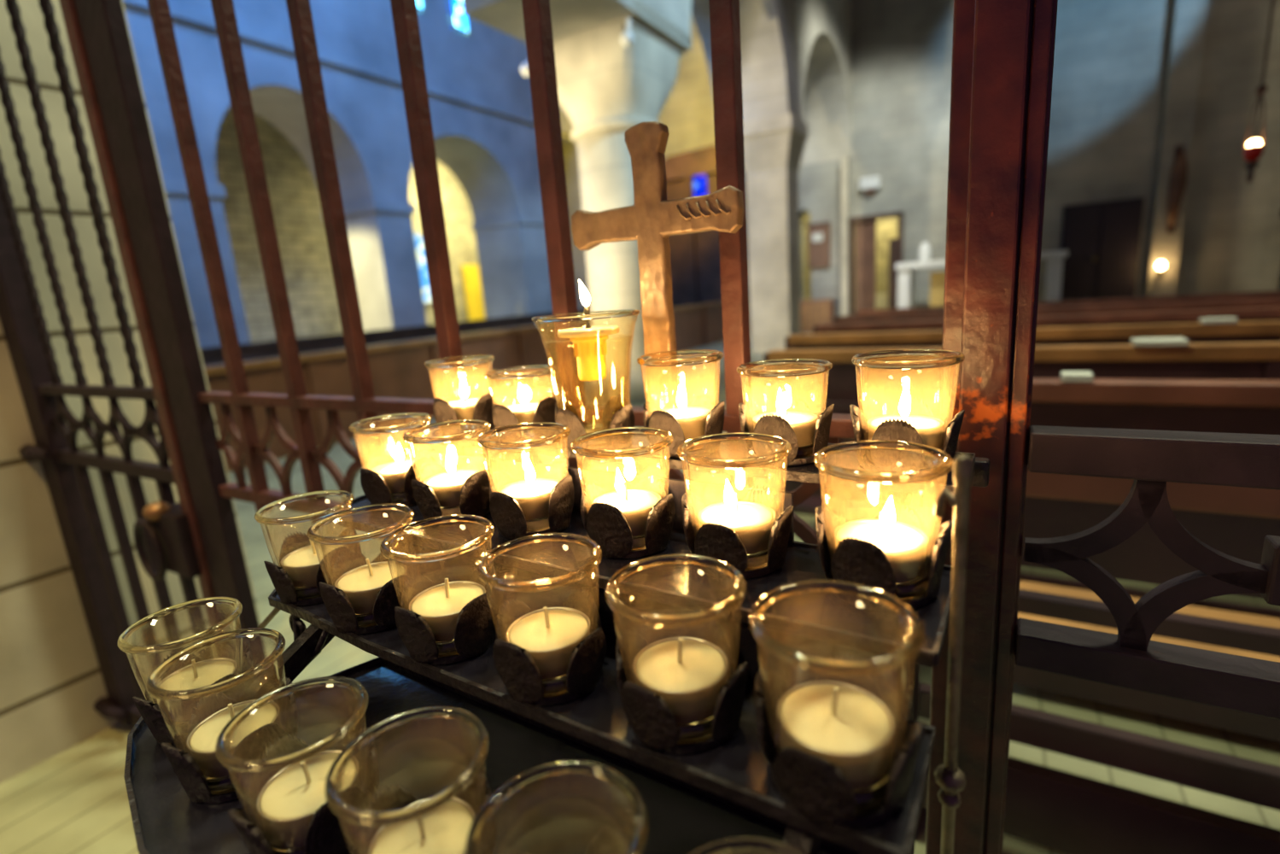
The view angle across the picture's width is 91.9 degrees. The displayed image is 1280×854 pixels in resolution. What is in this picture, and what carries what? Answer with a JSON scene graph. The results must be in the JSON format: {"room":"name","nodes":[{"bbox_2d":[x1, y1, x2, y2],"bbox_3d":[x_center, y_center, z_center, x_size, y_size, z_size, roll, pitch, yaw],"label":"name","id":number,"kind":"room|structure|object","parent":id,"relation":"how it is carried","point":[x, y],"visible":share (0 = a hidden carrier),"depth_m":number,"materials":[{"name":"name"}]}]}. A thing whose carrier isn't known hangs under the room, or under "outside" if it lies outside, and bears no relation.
{"room":"church","nodes":[
{"label":"church","id":0,"kind":"room"},
{"bbox_2d":[0,0,265,783],"bbox_3d":[-2.289,-2.659,0.247,0.550,7.400,2.485,3,14,30],"label":"wall","id":1,"kind":"structure","parent":0,"point":[51,681],"depth_m":1.48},
{"bbox_2d":[215,105,479,343],"bbox_3d":[-7.068,-4.634,10.893,0.400,7.400,15.200,3,14,30],"label":"wall","id":2,"kind":"structure","parent":0,"point":[293,189],"depth_m":11.60,"materials":[{"name":"stone"}]},
{"bbox_2d":[414,230,432,303],"bbox_3d":[-5.037,-3.605,14.008,0.066,1.645,0.960,3,14,30],"label":"window","id":3,"kind":"structure","parent":2,"relation":"in","point":[418,237],"depth_m":14.14,"materials":[{"name":"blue glass"}]},
{"bbox_2d":[461,264,485,321],"bbox_3d":[-3.986,-3.122,15.762,0.160,1.950,1.180,3,14,30],"label":"window","id":4,"kind":"structure","parent":2,"relation":"in","point":[471,278],"depth_m":15.34,"materials":[{"name":"yellow glass"}]},
{"bbox_2d":[123,0,590,348],"bbox_3d":[-4.357,-4.460,9.199,1.200,7.400,15.000,3,14,30],"label":"wall","id":5,"kind":"structure","parent":0,"point":[493,157],"depth_m":9.19,"materials":[{"name":"paint"}]},
{"bbox_2d":[122,0,572,135],"bbox_3d":[-3.839,-5.024,8.742,0.100,0.100,15.000,3,14,30],"label":"trim","id":6,"kind":"structure","parent":5,"relation":"attached to","point":[177,13],"depth_m":8.29,"materials":[{"name":"stone"}]},
{"bbox_2d":[162,178,543,230],"bbox_3d":[-4.146,-3.329,9.637,1.270,0.140,7.310,3,14,30],"label":"trim","id":7,"kind":"structure","parent":5,"relation":"attached to","point":[172,186],"depth_m":9.16,"materials":[{"name":"stone"}]},
{"bbox_2d":[415,0,426,11],"bbox_3d":[-3.433,-6.953,9.291,0.066,1.250,0.330,3,14,30],"label":"window","id":8,"kind":"structure","parent":5,"relation":"in","point":[421,6],"depth_m":9.47,"materials":[{"name":"blue glass"}]},
{"bbox_2d":[448,0,471,35],"bbox_3d":[-2.987,-7.180,10.034,0.066,1.414,0.420,3,14,30],"label":"window","id":9,"kind":"structure","parent":5,"relation":"in","point":[459,21],"depth_m":10.11,"materials":[{"name":"blue glass"}]},
{"bbox_2d":[371,459,417,492],"bbox_3d":[-0.193,0.039,0.498,0.042,0.016,0.042,-5,12,-5],"label":"cup","id":10,"kind":"object","parent":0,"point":[394,473],"depth_m":0.48,"materials":[{"name":"wax"}]},
{"bbox_2d":[0,333,1279,853],"bbox_3d":[0.795,-0.353,6.298,21.000,0.100,17.500,3,14,30],"label":"floor","id":11,"kind":"structure","parent":0,"point":[74,801],"depth_m":1.41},
{"bbox_2d":[199,309,590,365],"bbox_3d":[-2.369,-1.345,9.899,0.480,0.750,8.500,3,14,30],"label":"ledge","id":12,"kind":"object","parent":11,"relation":"on","point":[212,355],"visible":0.12,"depth_m":8.19,"materials":[{"name":"brown wood"}]},
{"bbox_2d":[204,301,723,472],"bbox_3d":[-0.808,-0.956,7.665,0.240,0.720,10.050,3,14,30],"label":"wall","id":13,"kind":"structure","parent":11,"relation":"on","point":[398,369],"depth_m":5.49,"materials":[{"name":"brown wood"}]},
{"bbox_2d":[123,387,990,853],"bbox_3d":[-0.044,0.457,0.434,0.517,0.931,0.406,4,15,32],"label":"rack","id":14,"kind":"object","parent":11,"relation":"on","point":[732,783],"visible":0.67,"depth_m":0.32,"materials":[{"name":"metal"}]},
{"bbox_2d":[117,596,245,736],"bbox_3d":[-0.272,0.147,0.377,0.061,0.064,0.061,-7,13,-14],"label":"glass","id":15,"kind":"object","parent":14,"relation":"on","point":[181,727],"visible":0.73,"depth_m":0.36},
{"bbox_2d":[156,657,237,721],"bbox_3d":[-0.271,0.155,0.379,0.042,0.027,0.042,0,13,17],"label":"tealight","id":16,"kind":"object","parent":15,"relation":"in","point":[203,673],"visible":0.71,"depth_m":0.38,"materials":[{"name":"wax"}]},
{"bbox_2d":[146,627,288,794],"bbox_3d":[-0.218,0.152,0.331,0.061,0.066,0.061,-3,12,3],"label":"glass","id":17,"kind":"object","parent":14,"relation":"on","point":[221,785],"visible":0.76,"depth_m":0.32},
{"bbox_2d":[186,699,281,777],"bbox_3d":[-0.217,0.161,0.332,0.042,0.027,0.042,-6,12,-10],"label":"tealight","id":18,"kind":"object","parent":17,"relation":"in","point":[201,740],"visible":0.67,"depth_m":0.33,"materials":[{"name":"wax"}]},
{"bbox_2d":[215,676,368,853],"bbox_3d":[-0.154,0.160,0.286,0.061,0.060,0.061,-3,12,7],"label":"glass","id":19,"kind":"object","parent":14,"relation":"on","point":[248,770],"visible":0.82,"depth_m":0.27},
{"bbox_2d":[256,749,361,847],"bbox_3d":[-0.153,0.167,0.288,0.042,0.027,0.042,-9,13,-21],"label":"tealight","id":20,"kind":"object","parent":19,"relation":"in","point":[286,804],"visible":0.8,"depth_m":0.28,"materials":[{"name":"wax"}]},
{"bbox_2d":[254,490,354,599],"bbox_3d":[-0.228,0.083,0.432,0.061,0.062,0.061,1,13,22],"label":"glass","id":21,"kind":"object","parent":14,"relation":"on","point":[310,592],"visible":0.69,"depth_m":0.42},
{"bbox_2d":[280,539,348,587],"bbox_3d":[-0.227,0.091,0.433,0.042,0.027,0.042,7,17,43],"label":"tealight","id":22,"kind":"object","parent":21,"relation":"in","point":[301,564],"visible":0.7,"depth_m":0.42,"materials":[{"name":"wax"}]},
{"bbox_2d":[307,503,414,627],"bbox_3d":[-0.170,0.088,0.389,0.061,0.063,0.061,-11,14,-30],"label":"glass","id":23,"kind":"object","parent":14,"relation":"on","point":[364,620],"visible":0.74,"depth_m":0.37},
{"bbox_2d":[334,558,407,613],"bbox_3d":[-0.169,0.096,0.391,0.042,0.027,0.042,-6,12,-8],"label":"tealight","id":24,"kind":"object","parent":23,"relation":"in","point":[362,584],"visible":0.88,"depth_m":0.38,"materials":[{"name":"wax"}]},
{"bbox_2d":[349,412,431,502],"bbox_3d":[-0.194,0.025,0.495,0.061,0.064,0.061,8,17,44],"label":"glass","id":25,"kind":"object","parent":14,"relation":"on","point":[400,496],"visible":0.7,"depth_m":0.48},
{"bbox_2d":[371,442,417,492],"bbox_3d":[-0.194,0.029,0.495,0.042,0.036,0.042,-5,12,-5],"label":"tealight","id":26,"kind":"object","parent":25,"relation":"in","point":[394,473],"visible":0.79,"depth_m":0.49,"materials":[{"name":"wax"}]},
{"bbox_2d":[324,706,488,853],"bbox_3d":[-0.089,0.161,0.251,0.061,0.064,0.061,-4,12,1],"label":"glass","id":27,"kind":"object","parent":14,"relation":"on","point":[363,823],"visible":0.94,"depth_m":0.24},
{"bbox_2d":[368,797,475,853],"bbox_3d":[-0.088,0.169,0.253,0.042,0.027,0.042,5,15,35],"label":"tealight","id":28,"kind":"object","parent":27,"relation":"in","point":[445,829],"visible":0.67,"depth_m":0.25,"materials":[{"name":"wax"}]},
{"bbox_2d":[379,514,494,657],"bbox_3d":[-0.110,0.091,0.351,0.061,0.065,0.061,8,17,44],"label":"glass","id":29,"kind":"object","parent":14,"relation":"on","point":[447,648],"visible":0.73,"depth_m":0.34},
{"bbox_2d":[409,578,485,641],"bbox_3d":[-0.109,0.099,0.353,0.042,0.027,0.042,-5,12,-5],"label":"tealight","id":30,"kind":"object","parent":29,"relation":"in","point":[441,605],"visible":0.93,"depth_m":0.35,"materials":[{"name":"wax"}]},
{"bbox_2d":[402,419,490,515],"bbox_3d":[-0.136,0.031,0.452,0.061,0.063,0.061,-15,16,-42],"label":"glass","id":31,"kind":"object","parent":14,"relation":"on","point":[406,436],"visible":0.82,"depth_m":0.44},
{"bbox_2d":[423,451,479,507],"bbox_3d":[-0.136,0.035,0.452,0.042,0.036,0.042,-4,12,1],"label":"tealight","id":32,"kind":"object","parent":31,"relation":"in","point":[447,486],"visible":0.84,"depth_m":0.44,"materials":[{"name":"wax"}]},
{"bbox_2d":[423,469,479,507],"bbox_3d":[-0.135,0.045,0.455,0.042,0.016,0.042,-4,12,1],"label":"cup","id":33,"kind":"object","parent":32,"relation":"on","point":[447,486],"depth_m":0.44,"materials":[{"name":"wax"}]},
{"bbox_2d":[424,355,494,432],"bbox_3d":[-0.160,-0.029,0.564,0.061,0.065,0.061,-12,14,-31],"label":"glass","id":34,"kind":"object","parent":14,"relation":"on","point":[450,362],"visible":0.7,"depth_m":0.55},
{"bbox_2d":[448,379,479,420],"bbox_3d":[-0.160,-0.025,0.565,0.042,0.036,0.042,-6,12,-10],"label":"tealight","id":35,"kind":"object","parent":34,"relation":"in","point":[464,408],"visible":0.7,"depth_m":0.55,"materials":[{"name":"wax"}]},
{"bbox_2d":[448,397,479,420],"bbox_3d":[-0.159,-0.015,0.567,0.042,0.016,0.042,-6,12,-10],"label":"cup","id":36,"kind":"object","parent":35,"relation":"on","point":[464,408],"depth_m":0.55,"materials":[{"name":"wax"}]},
{"bbox_2d":[123,656,861,853],"bbox_3d":[-0.104,0.190,0.288,0.476,0.010,0.171,4,15,32],"label":"tray","id":37,"kind":"object","parent":14,"relation":"on","point":[558,814],"depth_m":0.32,"materials":[{"name":"black metal"}]},
{"bbox_2d":[485,364,558,438],"bbox_3d":[-0.098,-0.021,0.526,0.061,0.056,0.061,-4,12,1],"label":"glass","id":38,"kind":"object","parent":14,"relation":"in","point":[492,374],"visible":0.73,"depth_m":0.51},
{"bbox_2d":[506,383,539,429],"bbox_3d":[-0.097,-0.019,0.526,0.042,0.036,0.042,3,14,31],"label":"tealight","id":39,"kind":"object","parent":38,"relation":"in","point":[524,412],"visible":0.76,"depth_m":0.52,"materials":[{"name":"wax"}]},
{"bbox_2d":[506,402,539,429],"bbox_3d":[-0.097,-0.010,0.528,0.042,0.016,0.042,3,14,31],"label":"cup","id":40,"kind":"object","parent":39,"relation":"on","point":[524,412],"depth_m":0.51,"materials":[{"name":"wax"}]},
{"bbox_2d":[476,421,570,531],"bbox_3d":[-0.074,0.034,0.415,0.061,0.064,0.061,2,14,28],"label":"glass","id":41,"kind":"object","parent":14,"relation":"on","point":[538,524],"visible":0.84,"depth_m":0.40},
{"bbox_2d":[498,459,559,520],"bbox_3d":[-0.074,0.038,0.415,0.042,0.036,0.042,-4,12,-1],"label":"tealight","id":42,"kind":"object","parent":41,"relation":"in","point":[533,494],"visible":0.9,"depth_m":0.41,"materials":[{"name":"wax"}]},
{"bbox_2d":[498,478,559,520],"bbox_3d":[-0.073,0.048,0.418,0.042,0.016,0.042,-4,12,-1],"label":"cup","id":43,"kind":"object","parent":42,"relation":"on","point":[533,495],"depth_m":0.40,"materials":[{"name":"wax"}]},
{"bbox_2d":[477,532,602,696],"bbox_3d":[-0.047,0.095,0.311,0.061,0.065,0.061,2,14,26],"label":"glass","id":44,"kind":"object","parent":14,"relation":"on","point":[557,686],"visible":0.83,"depth_m":0.30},
{"bbox_2d":[505,606,590,678],"bbox_3d":[-0.046,0.103,0.313,0.042,0.027,0.042,-15,17,-42],"label":"tealight","id":45,"kind":"object","parent":44,"relation":"in","point":[551,635],"visible":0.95,"depth_m":0.31,"materials":[{"name":"wax"}]},
{"bbox_2d":[465,759,648,853],"bbox_3d":[-0.026,0.165,0.215,0.061,0.063,0.061,8,17,44],"label":"glass","id":46,"kind":"object","parent":14,"relation":"on","point":[625,791],"visible":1,"depth_m":0.22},
{"bbox_2d":[531,309,639,447],"bbox_3d":[-0.037,-0.037,0.476,0.081,0.100,0.081,-4,12,0],"label":"oil lamp glass","id":47,"kind":"object","parent":14,"relation":"on","point":[612,313],"visible":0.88,"depth_m":0.45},
{"bbox_2d":[543,335,631,432],"bbox_3d":[-0.037,-0.033,0.477,0.067,0.070,0.067,-4,12,0],"label":"oil","id":48,"kind":"object","parent":47,"relation":"in","point":[587,431],"visible":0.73,"depth_m":0.47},
{"bbox_2d":[557,280,619,380],"bbox_3d":[-0.039,-0.074,0.469,0.047,0.075,0.047,-4,12,0],"label":"candle","id":49,"kind":"object","parent":48,"relation":"on","point":[589,343],"visible":0.97,"depth_m":0.46,"materials":[{"name":"wax"}]},
{"bbox_2d":[268,588,935,853],"bbox_3d":[-0.073,0.125,0.346,0.425,0.006,0.069,4,15,32],"label":"tray","id":50,"kind":"object","parent":14,"relation":"on","point":[732,764],"depth_m":0.27,"materials":[{"name":"black metal"}]},
{"bbox_2d":[570,426,672,550],"bbox_3d":[-0.009,0.038,0.374,0.061,0.064,0.061,2,14,25],"label":"glass","id":51,"kind":"object","parent":14,"relation":"on","point":[639,540],"visible":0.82,"depth_m":0.36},
{"bbox_2d":[591,467,661,536],"bbox_3d":[-0.008,0.042,0.375,0.042,0.036,0.042,7,17,43],"label":"tealight","id":52,"kind":"object","parent":51,"relation":"in","point":[635,505],"visible":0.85,"depth_m":0.37,"materials":[{"name":"wax"}]},
{"bbox_2d":[591,489,661,536],"bbox_3d":[-0.008,0.052,0.377,0.042,0.016,0.042,7,17,43],"label":"cup","id":53,"kind":"object","parent":52,"relation":"on","point":[635,505],"depth_m":0.37,"materials":[{"name":"wax"}]},
{"bbox_2d":[336,494,952,666],"bbox_3d":[-0.044,0.071,0.397,0.438,0.006,0.086,4,15,32],"label":"tray","id":54,"kind":"object","parent":14,"relation":"on","point":[824,624],"depth_m":0.33,"materials":[{"name":"black metal"}]},
{"bbox_2d":[571,121,744,409],"bbox_3d":[0.012,-0.114,0.496,0.150,0.242,0.015,3,14,30],"label":"cross","id":55,"kind":"object","parent":14,"relation":"on","point":[651,219],"visible":0.91,"depth_m":0.48,"materials":[{"name":"brown wood"}]},
{"bbox_2d":[605,554,746,743],"bbox_3d":[0.017,0.098,0.275,0.061,0.064,0.061,-4,12,-1],"label":"glass","id":56,"kind":"object","parent":14,"relation":"on","point":[689,733],"visible":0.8,"depth_m":0.26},
{"bbox_2d":[632,637,728,723],"bbox_3d":[0.018,0.107,0.276,0.042,0.027,0.042,6,16,38],"label":"tealight","id":57,"kind":"object","parent":56,"relation":"in","point":[689,674],"visible":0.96,"depth_m":0.27,"materials":[{"name":"wax"}]},
{"bbox_2d":[637,349,723,451],"bbox_3d":[0.030,-0.018,0.445,0.061,0.068,0.061,5,15,37],"label":"glass","id":58,"kind":"object","parent":14,"relation":"on","point":[708,356],"visible":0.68,"depth_m":0.43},
{"bbox_2d":[659,385,711,439],"bbox_3d":[0.031,-0.013,0.446,0.042,0.036,0.042,0,13,20],"label":"tealight","id":59,"kind":"object","parent":58,"relation":"in","point":[692,420],"visible":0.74,"depth_m":0.43,"materials":[{"name":"wax"}]},
{"bbox_2d":[659,406,711,439],"bbox_3d":[0.032,-0.003,0.448,0.042,0.016,0.042,0,13,20],"label":"cup","id":60,"kind":"object","parent":59,"relation":"on","point":[692,420],"depth_m":0.43,"materials":[{"name":"wax"}]},
{"bbox_2d":[432,426,975,496],"bbox_3d":[0.003,0.015,0.474,0.444,0.006,0.072,4,15,32],"label":"tray","id":61,"kind":"object","parent":14,"relation":"on","point":[503,471],"depth_m":0.42,"materials":[{"name":"black metal"}]},
{"bbox_2d":[676,432,791,570],"bbox_3d":[0.052,0.041,0.339,0.061,0.064,0.061,0,13,20],"label":"glass","id":62,"kind":"object","parent":14,"relation":"on","point":[758,560],"visible":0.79,"depth_m":0.33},
{"bbox_2d":[697,479,775,554],"bbox_3d":[0.053,0.045,0.340,0.042,0.036,0.042,3,14,31],"label":"tealight","id":63,"kind":"object","parent":62,"relation":"in","point":[753,522],"visible":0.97,"depth_m":0.34,"materials":[{"name":"wax"}]},
{"bbox_2d":[690,836,806,853],"bbox_3d":[0.034,0.169,0.176,0.061,0.064,0.061,-12,14,-31],"label":"glass","id":64,"kind":"object","parent":14,"relation":"on","point":[735,845],"visible":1,"depth_m":0.20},
{"bbox_2d":[736,358,832,458],"bbox_3d":[0.096,-0.012,0.409,0.061,0.060,0.061,-1,13,14],"label":"glass","id":65,"kind":"object","parent":14,"relation":"on","point":[824,365],"visible":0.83,"depth_m":0.40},
{"bbox_2d":[752,388,818,446],"bbox_3d":[0.096,-0.009,0.410,0.042,0.036,0.042,-2,13,12],"label":"tealight","id":66,"kind":"object","parent":65,"relation":"in","point":[803,423],"visible":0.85,"depth_m":0.40,"materials":[{"name":"wax"}]},
{"bbox_2d":[752,410,818,446],"bbox_3d":[0.097,0.001,0.412,0.042,0.016,0.042,-2,13,12],"label":"cup","id":67,"kind":"object","parent":66,"relation":"on","point":[803,423],"depth_m":0.40,"materials":[{"name":"wax"}]},
{"bbox_2d":[749,579,924,815],"bbox_3d":[0.073,0.102,0.234,0.061,0.067,0.061,3,14,30],"label":"glass","id":68,"kind":"object","parent":14,"relation":"on","point":[868,798],"visible":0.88,"depth_m":0.22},
{"bbox_2d":[777,680,894,789],"bbox_3d":[0.074,0.111,0.236,0.042,0.027,0.042,-11,14,-29],"label":"tealight","id":69,"kind":"object","parent":68,"relation":"in","point":[845,725],"visible":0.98,"depth_m":0.23,"materials":[{"name":"wax"}]},
{"bbox_2d":[813,439,953,601],"bbox_3d":[0.116,0.045,0.298,0.061,0.065,0.061,-15,16,-40],"label":"glass","id":70,"kind":"object","parent":14,"relation":"on","point":[913,589],"visible":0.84,"depth_m":0.28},
{"bbox_2d":[834,496,928,583],"bbox_3d":[0.116,0.050,0.299,0.042,0.036,0.042,-6,12,-7],"label":"tealight","id":71,"kind":"object","parent":70,"relation":"in","point":[904,545],"visible":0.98,"depth_m":0.29,"materials":[{"name":"wax"}]},
{"bbox_2d":[851,349,964,469],"bbox_3d":[0.158,-0.010,0.369,0.061,0.066,0.061,-12,15,-34],"label":"glass","id":72,"kind":"object","parent":14,"relation":"on","point":[951,358],"visible":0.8,"depth_m":0.35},
{"bbox_2d":[866,389,944,449],"bbox_3d":[0.158,-0.005,0.370,0.042,0.036,0.042,-14,16,-38],"label":"tealight","id":73,"kind":"object","parent":72,"relation":"in","point":[930,429],"visible":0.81,"depth_m":0.36,"materials":[{"name":"wax"}]},
{"bbox_2d":[576,128,681,403],"bbox_3d":[-0.129,-1.481,5.898,0.920,2.400,0.920,3,14,30],"label":"pillar","id":74,"kind":"structure","parent":11,"relation":"on","point":[606,183],"depth_m":5.58,"materials":[{"name":"stone"}]},
{"bbox_2d":[553,21,679,145],"bbox_3d":[-0.236,-2.968,5.574,0.960,0.730,0.960,3,14,30],"label":"capital","id":75,"kind":"structure","parent":74,"relation":"on","point":[604,84],"depth_m":5.22,"materials":[{"name":"stone"}]},
{"bbox_2d":[524,0,691,57],"bbox_3d":[-0.260,-3.388,5.485,1.090,0.170,1.070,3,14,30],"label":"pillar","id":76,"kind":"structure","parent":75,"relation":"on","point":[634,22],"depth_m":5.12,"materials":[{"name":"stone"}]},
{"bbox_2d":[520,62,529,76],"bbox_3d":[-0.964,-3.124,5.325,0.110,0.214,0.152,3,14,30],"label":"spotlight","id":77,"kind":"object","parent":76,"relation":"attached to","point":[524,67],"visible":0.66,"depth_m":5.28,"materials":[{"name":"white paint"}]},
{"bbox_2d":[620,17,634,47],"bbox_3d":[-0.102,-3.074,4.822,0.108,0.208,0.108,-5,12,-3],"label":"spotlight","id":78,"kind":"object","parent":76,"relation":"attached to","point":[627,37],"visible":1,"depth_m":4.81,"materials":[{"name":"white paint"}]},
{"bbox_2d":[74,0,1279,853],"bbox_3d":[0.231,-0.892,0.251,2.538,3.600,0.052,3,14,30],"label":"screen","id":79,"kind":"object","parent":11,"relation":"on","point":[1003,50],"visible":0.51,"depth_m":0.50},
{"bbox_2d":[0,0,229,727],"bbox_3d":[-1.202,-0.975,1.059,0.750,3.580,0.092,3,14,30],"label":"iron gate","id":80,"kind":"object","parent":79,"relation":"attached to","point":[166,535],"visible":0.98,"depth_m":1.25,"materials":[{"name":"brown metal"}]},
{"bbox_2d":[665,144,750,333],"bbox_3d":[1.243,-3.660,12.616,2.100,3.600,0.980,3,14,30],"label":"confessional","id":81,"kind":"object","parent":11,"relation":"on","point":[694,257],"visible":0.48,"depth_m":12.20,"materials":[{"name":"brown wood"}]},
{"bbox_2d":[743,112,808,353],"bbox_3d":[1.891,-2.663,8.932,0.900,3.130,0.820,3,14,30],"label":"pillar","id":82,"kind":"structure","parent":11,"relation":"on","point":[774,146],"depth_m":8.66,"materials":[{"name":"stone"}]},
{"bbox_2d":[800,298,835,333],"bbox_3d":[3.400,-2.137,11.927,0.620,0.620,0.380,3,14,30],"label":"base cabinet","id":83,"kind":"object","parent":11,"relation":"on","point":[818,311],"visible":0.7,"depth_m":11.77,"materials":[{"name":"brown wood"}]},
{"bbox_2d":[840,155,850,315],"bbox_3d":[3.850,-3.388,11.607,0.120,3.130,0.220,3,14,30],"label":"pillar","id":84,"kind":"structure","parent":11,"relation":"on","point":[844,160],"depth_m":11.46,"materials":[{"name":"stone"}]},
{"bbox_2d":[895,250,1068,308],"bbox_3d":[5.423,-2.138,9.990,2.340,1.160,0.700,3,14,30],"label":"altar","id":85,"kind":"object","parent":11,"relation":"on","point":[1054,259],"visible":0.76,"depth_m":10.09,"materials":[{"name":"white paint"}]},
{"bbox_2d":[918,242,930,261],"bbox_3d":[4.682,-2.875,10.181,0.180,0.300,0.180,3,14,30],"label":"candle","id":86,"kind":"object","parent":85,"relation":"on","point":[925,249],"visible":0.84,"depth_m":10.12,"materials":[{"name":"wax"}]},
{"bbox_2d":[763,341,1279,519],"bbox_3d":[2.615,0.125,1.574,4.700,0.720,0.640,3,14,30],"label":"pew","id":87,"kind":"object","parent":11,"relation":"on","point":[1260,360],"visible":0.19,"depth_m":2.12,"materials":[{"name":"brown wood"}]},
{"bbox_2d":[1130,337,1188,346],"bbox_3d":[1.653,-0.272,1.974,0.130,0.018,0.090,3,14,30],"label":"booklet","id":88,"kind":"object","parent":87,"relation":"on","point":[1152,341],"visible":1,"depth_m":1.95,"materials":[{"name":"paper"}]},
{"bbox_2d":[784,320,1279,443],"bbox_3d":[2.973,-0.040,2.212,4.940,0.720,0.640,3,14,30],"label":"pew","id":89,"kind":"object","parent":11,"relation":"on","point":[1242,331],"visible":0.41,"depth_m":2.73,"materials":[{"name":"brown wood"}]},
{"bbox_2d":[1198,316,1237,323],"bbox_3d":[2.287,-0.422,2.451,0.100,0.018,0.070,3,14,30],"label":"booklet","id":90,"kind":"object","parent":89,"relation":"on","point":[1230,319],"visible":1,"depth_m":2.43,"materials":[{"name":"paper"}]},
{"bbox_2d":[812,306,1279,415],"bbox_3d":[3.370,-0.203,2.828,5.090,0.720,0.640,3,14,30],"label":"pew","id":91,"kind":"object","parent":11,"relation":"on","point":[1254,313],"visible":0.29,"depth_m":3.23,"materials":[{"name":"brown wood"}]},
{"bbox_2d":[833,297,1279,322],"bbox_3d":[3.767,-0.366,3.443,5.240,0.720,0.640,3,14,30],"label":"pew","id":92,"kind":"object","parent":11,"relation":"on","point":[1259,302],"visible":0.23,"depth_m":3.76,"materials":[{"name":"brown wood"}]},
{"bbox_2d":[853,290,1279,315],"bbox_3d":[4.186,-0.528,4.046,5.340,0.720,0.640,3,14,30],"label":"pew","id":93,"kind":"object","parent":11,"relation":"on","point":[1276,294],"visible":0.18,"depth_m":4.32,"materials":[{"name":"brown wood"}]},
{"bbox_2d":[917,465,1279,853],"bbox_3d":[2.011,0.461,0.232,3.560,0.720,0.640,3,14,30],"label":"pew","id":94,"kind":"object","parent":11,"relation":"on","point":[1059,810],"visible":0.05,"depth_m":0.90,"materials":[{"name":"brown wood"}]},
{"bbox_2d":[935,378,1279,618],"bbox_3d":[2.468,0.301,0.812,3.770,0.720,0.640,3,14,30],"label":"pew","id":95,"kind":"object","parent":11,"relation":"on","point":[1222,406],"visible":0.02,"depth_m":1.41,"materials":[{"name":"brown wood"}]},
{"bbox_2d":[1060,371,1093,382],"bbox_3d":[1.044,-0.120,1.481,0.060,0.018,0.060,3,14,30],"label":"booklet","id":96,"kind":"object","parent":95,"relation":"on","point":[1087,376],"visible":1,"depth_m":1.46,"materials":[{"name":"paper"}]},
{"bbox_2d":[461,0,851,165],"bbox_3d":[1.121,-6.093,7.529,1.020,4.280,8.600,3,14,30],"label":"wall","id":97,"kind":"structure","parent":0,"point":[796,55],"depth_m":8.10,"materials":[{"name":"paint"}]},
{"bbox_2d":[804,211,898,309],"bbox_3d":[4.386,-3.787,12.627,3.900,3.400,1.200,3,14,30],"label":"wall","id":98,"kind":"structure","parent":0,"point":[886,229],"depth_m":12.87,"materials":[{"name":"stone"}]},
{"bbox_2d":[866,414,944,449],"bbox_3d":[0.159,0.004,0.372,0.042,0.016,0.042,-14,16,-38],"label":"cup","id":99,"kind":"object","parent":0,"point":[930,429],"depth_m":0.36,"materials":[{"name":"wax"}]},
{"bbox_2d":[657,0,1279,317],"bbox_3d":[4.251,-5.527,11.238,19.500,7.400,0.500,3,14,30],"label":"wall","id":100,"kind":"structure","parent":0,"point":[1111,56],"depth_m":9.53,"materials":[{"name":"paint"}]},
{"bbox_2d":[806,222,830,268],"bbox_3d":[3.444,-3.488,11.895,0.440,0.820,0.100,3,14,30],"label":"notice board","id":101,"kind":"object","parent":100,"relation":"attached to","point":[819,233],"visible":1,"depth_m":11.86,"materials":[{"name":"brown wood"}]},
{"bbox_2d":[859,175,881,194],"bbox_3d":[4.165,-4.365,11.210,0.350,0.280,0.138,3,14,30],"label":"emergency light","id":102,"kind":"object","parent":100,"relation":"attached to","point":[869,184],"visible":1,"depth_m":11.16,"materials":[{"name":"white paint"}]},
{"bbox_2d":[848,211,903,315],"bbox_3d":[4.391,-2.870,11.550,0.940,2.070,0.160,3,14,30],"label":"door","id":103,"kind":"structure","parent":100,"relation":"in","point":[865,230],"depth_m":11.54,"materials":[{"name":"brown wood"}]},
{"bbox_2d":[1060,197,1144,300],"bbox_3d":[7.254,-2.590,9.808,1.000,1.860,0.175,3,14,30],"label":"door","id":104,"kind":"structure","parent":100,"relation":"in","point":[1101,239],"depth_m":9.73,"materials":[{"name":"wood"}]},
{"bbox_2d":[1156,261,1165,277],"bbox_3d":[7.761,-2.351,9.249,0.110,0.240,0.244,3,14,30],"label":"candle","id":105,"kind":"object","parent":100,"relation":"attached to","point":[1160,265],"visible":1,"depth_m":9.17,"materials":[{"name":"wax"}]},
{"bbox_2d":[1144,0,1207,297],"bbox_3d":[7.726,-5.244,8.788,0.330,7.400,0.250,3,14,30],"label":"column","id":106,"kind":"structure","parent":100,"relation":"attached to","point":[1189,16],"depth_m":8.89,"materials":[{"name":"stone"}]},
{"bbox_2d":[1166,145,1187,233],"bbox_3d":[7.790,-3.443,8.977,0.200,1.200,0.157,3,14,30],"label":"crucifix","id":107,"kind":"object","parent":100,"relation":"attached to","point":[1177,184],"visible":1,"depth_m":8.93,"materials":[{"name":"brown wood"}]},
{"bbox_3d":[0.267,-7.662,4.704,21.000,0.100,17.500,3,14,30],"label":"ceiling","id":108,"kind":"structure","parent":0,"visible":0},
{"bbox_2d":[1242,0,1274,183],"bbox_3d":[3.958,-4.575,3.602,0.104,5.970,0.105,3,14,30],"label":"sanctuary lamp","id":109,"kind":"object","parent":108,"relation":"hanging from","point":[1253,150],"visible":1,"depth_m":4.15,"materials":[{"name":"red glass"}]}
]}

